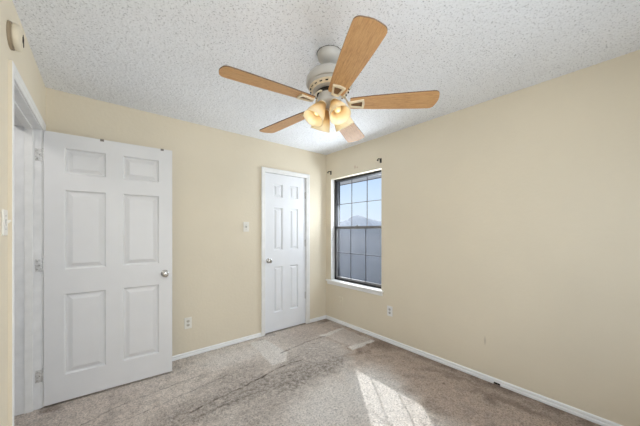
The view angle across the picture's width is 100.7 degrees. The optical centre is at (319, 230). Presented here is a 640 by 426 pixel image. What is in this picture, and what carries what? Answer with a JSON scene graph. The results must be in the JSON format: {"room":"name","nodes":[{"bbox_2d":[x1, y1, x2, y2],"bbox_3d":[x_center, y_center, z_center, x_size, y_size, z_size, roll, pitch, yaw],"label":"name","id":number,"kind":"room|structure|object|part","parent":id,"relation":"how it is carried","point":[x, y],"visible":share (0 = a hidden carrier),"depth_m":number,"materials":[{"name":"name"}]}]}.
{"room":"empty bedroom","nodes":[
{"label":"empty bedroom","id":0,"kind":"room"},
{"bbox_2d":[0,0,45,425],"bbox_3d":[-1.136,0.082,0.738,0.140,2.440,3.400,0,0,-40],"label":"wall","id":1,"kind":"structure","parent":0,"point":[25,63],"depth_m":1.20,"materials":[{"name":"beige paint"}]},
{"bbox_2d":[2,209,10,235],"bbox_3d":[-1.409,-0.038,1.195,0.022,0.116,0.071,0,0,-40],"label":"light switch","id":2,"kind":"object","parent":1,"relation":"attached to","point":[5,221],"visible":1,"depth_m":1.19,"materials":[{"name":"beige plastic"}]},
{"bbox_3d":[-1.415,-0.038,1.190,0.006,0.116,0.071,0,0,-40],"label":"plate","id":3,"kind":"part","parent":2,"relation":"part of","materials":[{"name":"beige plastic"}]},
{"bbox_2d":[6,20,23,51],"bbox_3d":[-1.464,-0.933,1.278,0.043,0.124,0.124,0,0,-40],"label":"smoke detector","id":4,"kind":"object","parent":1,"relation":"attached to","point":[14,32],"visible":1,"depth_m":1.25,"materials":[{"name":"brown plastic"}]},
{"bbox_2d":[8,59,45,425],"bbox_3d":[-1.826,0.249,1.572,0.174,2.106,0.981,0,0,-40],"label":"door frame","id":5,"kind":"structure","parent":1,"relation":"attached to","point":[26,125],"depth_m":1.88,"materials":[{"name":"white paint"}]},
{"bbox_2d":[35,130,171,405],"bbox_3d":[-1.724,0.275,2.196,0.878,2.030,0.162,0,0,-37],"label":"door","id":6,"kind":"structure","parent":1,"relation":"in","point":[106,264],"depth_m":2.15,"materials":[{"name":"white paint"}]},
{"bbox_3d":[-1.388,0.385,2.378,0.053,0.053,0.050,0,0,-37],"label":"knob","id":7,"kind":"part","parent":6,"relation":"part of","materials":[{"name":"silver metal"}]},
{"bbox_2d":[46,88,325,355],"bbox_3d":[-1.064,0.082,3.089,3.250,2.440,0.130,0,0,-40],"label":"wall","id":8,"kind":"structure","parent":0,"point":[216,173],"depth_m":2.90,"materials":[{"name":"beige paint"}]},
{"bbox_2d":[184,317,191,328],"bbox_3d":[-1.368,0.955,2.748,0.071,0.116,0.009,0,0,-40],"label":"wall outlet","id":9,"kind":"object","parent":8,"relation":"attached to","point":[187,321],"visible":1,"depth_m":2.75,"materials":[{"name":"beige plastic"}]},
{"bbox_2d":[243,222,248,231],"bbox_3d":[-0.875,-0.050,3.148,0.071,0.116,0.022,0,0,-40],"label":"light switch","id":10,"kind":"object","parent":8,"relation":"attached to","point":[245,224],"visible":1,"depth_m":3.15,"materials":[{"name":"beige plastic"}]},
{"bbox_2d":[172,315,325,360],"bbox_3d":[-1.033,1.278,3.021,2.930,0.047,0.015,0,0,-40],"label":"baseboard","id":11,"kind":"structure","parent":8,"relation":"attached to","point":[235,341],"depth_m":2.95,"materials":[{"name":"white paint"}]},
{"bbox_2d":[265,172,305,333],"bbox_3d":[-0.436,0.277,3.518,0.642,2.027,0.097,0,0,-40],"label":"door","id":12,"kind":"structure","parent":8,"relation":"in","point":[285,196],"depth_m":3.50,"materials":[{"name":"paint"}]},
{"bbox_2d":[261,166,309,336],"bbox_3d":[-0.479,0.253,3.563,0.752,2.099,0.147,0,0,-40],"label":"door frame","id":13,"kind":"structure","parent":8,"relation":"attached to","point":[263,169],"depth_m":3.53,"materials":[{"name":"white paint"}]},
{"bbox_2d":[14,319,600,425],"bbox_3d":[-0.624,1.362,1.571,4.510,0.120,4.270,0,0,-40],"label":"floor","id":14,"kind":"structure","parent":0,"point":[325,372],"depth_m":2.12,"materials":[{"name":"beige carpet"}]},
{"bbox_2d":[12,0,639,154],"bbox_3d":[0.059,-1.188,1.734,3.250,0.100,3.650,0,0,-40],"label":"ceiling","id":15,"kind":"structure","parent":0,"point":[160,57],"depth_m":1.65,"materials":[{"name":"grey paint"}]},
{"bbox_2d":[219,15,439,142],"bbox_3d":[0.113,-0.895,1.681,1.232,0.492,1.283,0,0,5],"label":"ceiling fan","id":16,"kind":"object","parent":15,"relation":"hanging from","point":[329,82],"visible":1,"depth_m":1.58,"materials":[{"name":"brown wood"}]},
{"bbox_3d":[-0.281,-0.813,1.480,0.538,0.006,0.151,1,9,-31],"label":"blade","id":17,"kind":"part","parent":16,"relation":"part of","materials":[{"name":"brown wood"}]},
{"bbox_3d":[-0.240,-0.797,1.947,0.538,0.006,0.151,-2,8,41],"label":"blade","id":18,"kind":"part","parent":16,"relation":"part of","materials":[{"name":"brown wood"}]},
{"bbox_3d":[-0.012,-0.744,1.641,0.133,0.135,0.133,35,-18,-24],"label":"lamp shade","id":19,"kind":"part","parent":16,"relation":"part of","materials":[{"name":"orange glass"}]},
{"bbox_3d":[0.019,-0.740,1.756,0.133,0.135,0.133,1,29,-30],"label":"lamp shade","id":20,"kind":"part","parent":16,"relation":"part of","materials":[{"name":"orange glass"}]},
{"bbox_3d":[0.099,-0.759,1.617,0.050,0.086,0.050,1,-33,-30],"label":"light bulb","id":21,"kind":"part","parent":16,"relation":"part of","materials":[{"name":"beige glass"}]},
{"bbox_3d":[0.104,-0.745,1.610,0.133,0.135,0.133,1,-33,-30],"label":"lamp shade","id":22,"kind":"part","parent":16,"relation":"part of","materials":[{"name":"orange glass"}]},
{"bbox_3d":[0.135,-0.741,1.726,0.133,0.135,0.133,-34,15,-27],"label":"lamp shade","id":23,"kind":"part","parent":16,"relation":"part of","materials":[{"name":"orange glass"}]},
{"bbox_3d":[0.217,-0.794,2.053,0.151,0.006,0.538,-13,-7,22],"label":"blade","id":24,"kind":"part","parent":16,"relation":"part of","materials":[{"name":"brown wood"}]},
{"bbox_3d":[0.151,-0.820,1.297,0.151,0.006,0.538,12,-5,-12],"label":"blade","id":25,"kind":"part","parent":16,"relation":"part of","materials":[{"name":"brown wood"}]},
{"bbox_3d":[0.459,-0.808,1.651,0.538,0.006,0.151,0,-13,5],"label":"blade","id":26,"kind":"part","parent":16,"relation":"part of","materials":[{"name":"brown wood"}]},
{"bbox_2d":[326,50,639,425],"bbox_3d":[1.244,0.082,2.709,0.180,2.440,3.400,0,0,-40],"label":"wall","id":27,"kind":"structure","parent":0,"point":[511,222],"depth_m":2.12,"materials":[{"name":"beige paint"}]},
{"bbox_2d":[325,168,382,295],"bbox_3d":[0.491,0.013,3.598,0.225,1.531,1.020,0,0,-40],"label":"window","id":28,"kind":"structure","parent":27,"relation":"in","point":[368,287],"depth_m":3.73,"materials":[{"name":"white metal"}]},
{"bbox_3d":[0.567,-0.021,3.626,0.057,1.465,0.905,0,0,-40],"label":"frame","id":29,"kind":"part","parent":28,"relation":"part of","materials":[{"name":"black metal"}]},
{"bbox_3d":[0.553,0.325,3.614,0.014,0.775,0.853,0,0,-40],"label":"screen frame","id":30,"kind":"part","parent":28,"relation":"part of","materials":[{"name":"grey metal"}]},
{"bbox_3d":[0.491,0.722,3.598,0.225,0.020,1.020,0,0,-40],"label":"sill","id":31,"kind":"part","parent":28,"relation":"part of","materials":[{"name":"white paint"}]},
{"bbox_3d":[0.515,0.312,3.582,0.022,0.756,0.853,0,0,-40],"label":"sash frame","id":32,"kind":"part","parent":28,"relation":"part of","materials":[{"name":"grey metal"}]},
{"bbox_3d":[0.534,-0.377,3.598,0.022,0.693,0.853,0,0,-40],"label":"sash frame","id":33,"kind":"part","parent":28,"relation":"part of","materials":[{"name":"brown metal"}]},
{"bbox_2d":[340,174,380,185],"bbox_3d":[1.272,-1.128,3.381,0.720,0.540,5.600,0,0,-40],"label":"soffit","id":34,"kind":"structure","parent":27,"relation":"attached to","point":[379,175],"depth_m":4.44,"materials":[{"name":"grey paint"}]},
{"bbox_2d":[387,305,392,316],"bbox_3d":[0.812,0.932,3.083,0.009,0.116,0.071,0,0,-40],"label":"wall outlet","id":35,"kind":"object","parent":27,"relation":"attached to","point":[389,308],"visible":1,"depth_m":3.08,"materials":[{"name":"white plastic"}]},
{"bbox_2d":[326,315,622,425],"bbox_3d":[1.169,1.278,2.647,0.015,0.047,3.400,0,0,-40],"label":"baseboard","id":36,"kind":"structure","parent":27,"relation":"attached to","point":[572,410],"depth_m":2.25,"materials":[{"name":"white paint"}]},
{"label":"outside","id":37,"kind":"structure","parent":0,"visible":0},
{"bbox_2d":[340,235,380,283],"bbox_3d":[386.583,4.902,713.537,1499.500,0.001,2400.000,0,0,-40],"label":"ground","id":38,"kind":"structure","parent":37,"point":[373,242],"depth_m":47.24,"materials":[{"name":"grey"}]},
{"bbox_2d":[340,215,380,234],"bbox_3d":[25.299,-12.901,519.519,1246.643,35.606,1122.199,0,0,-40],"label":"mountain","id":39,"kind":"structure","parent":38,"relation":"on","point":[358,220],"depth_m":421.23}
]}

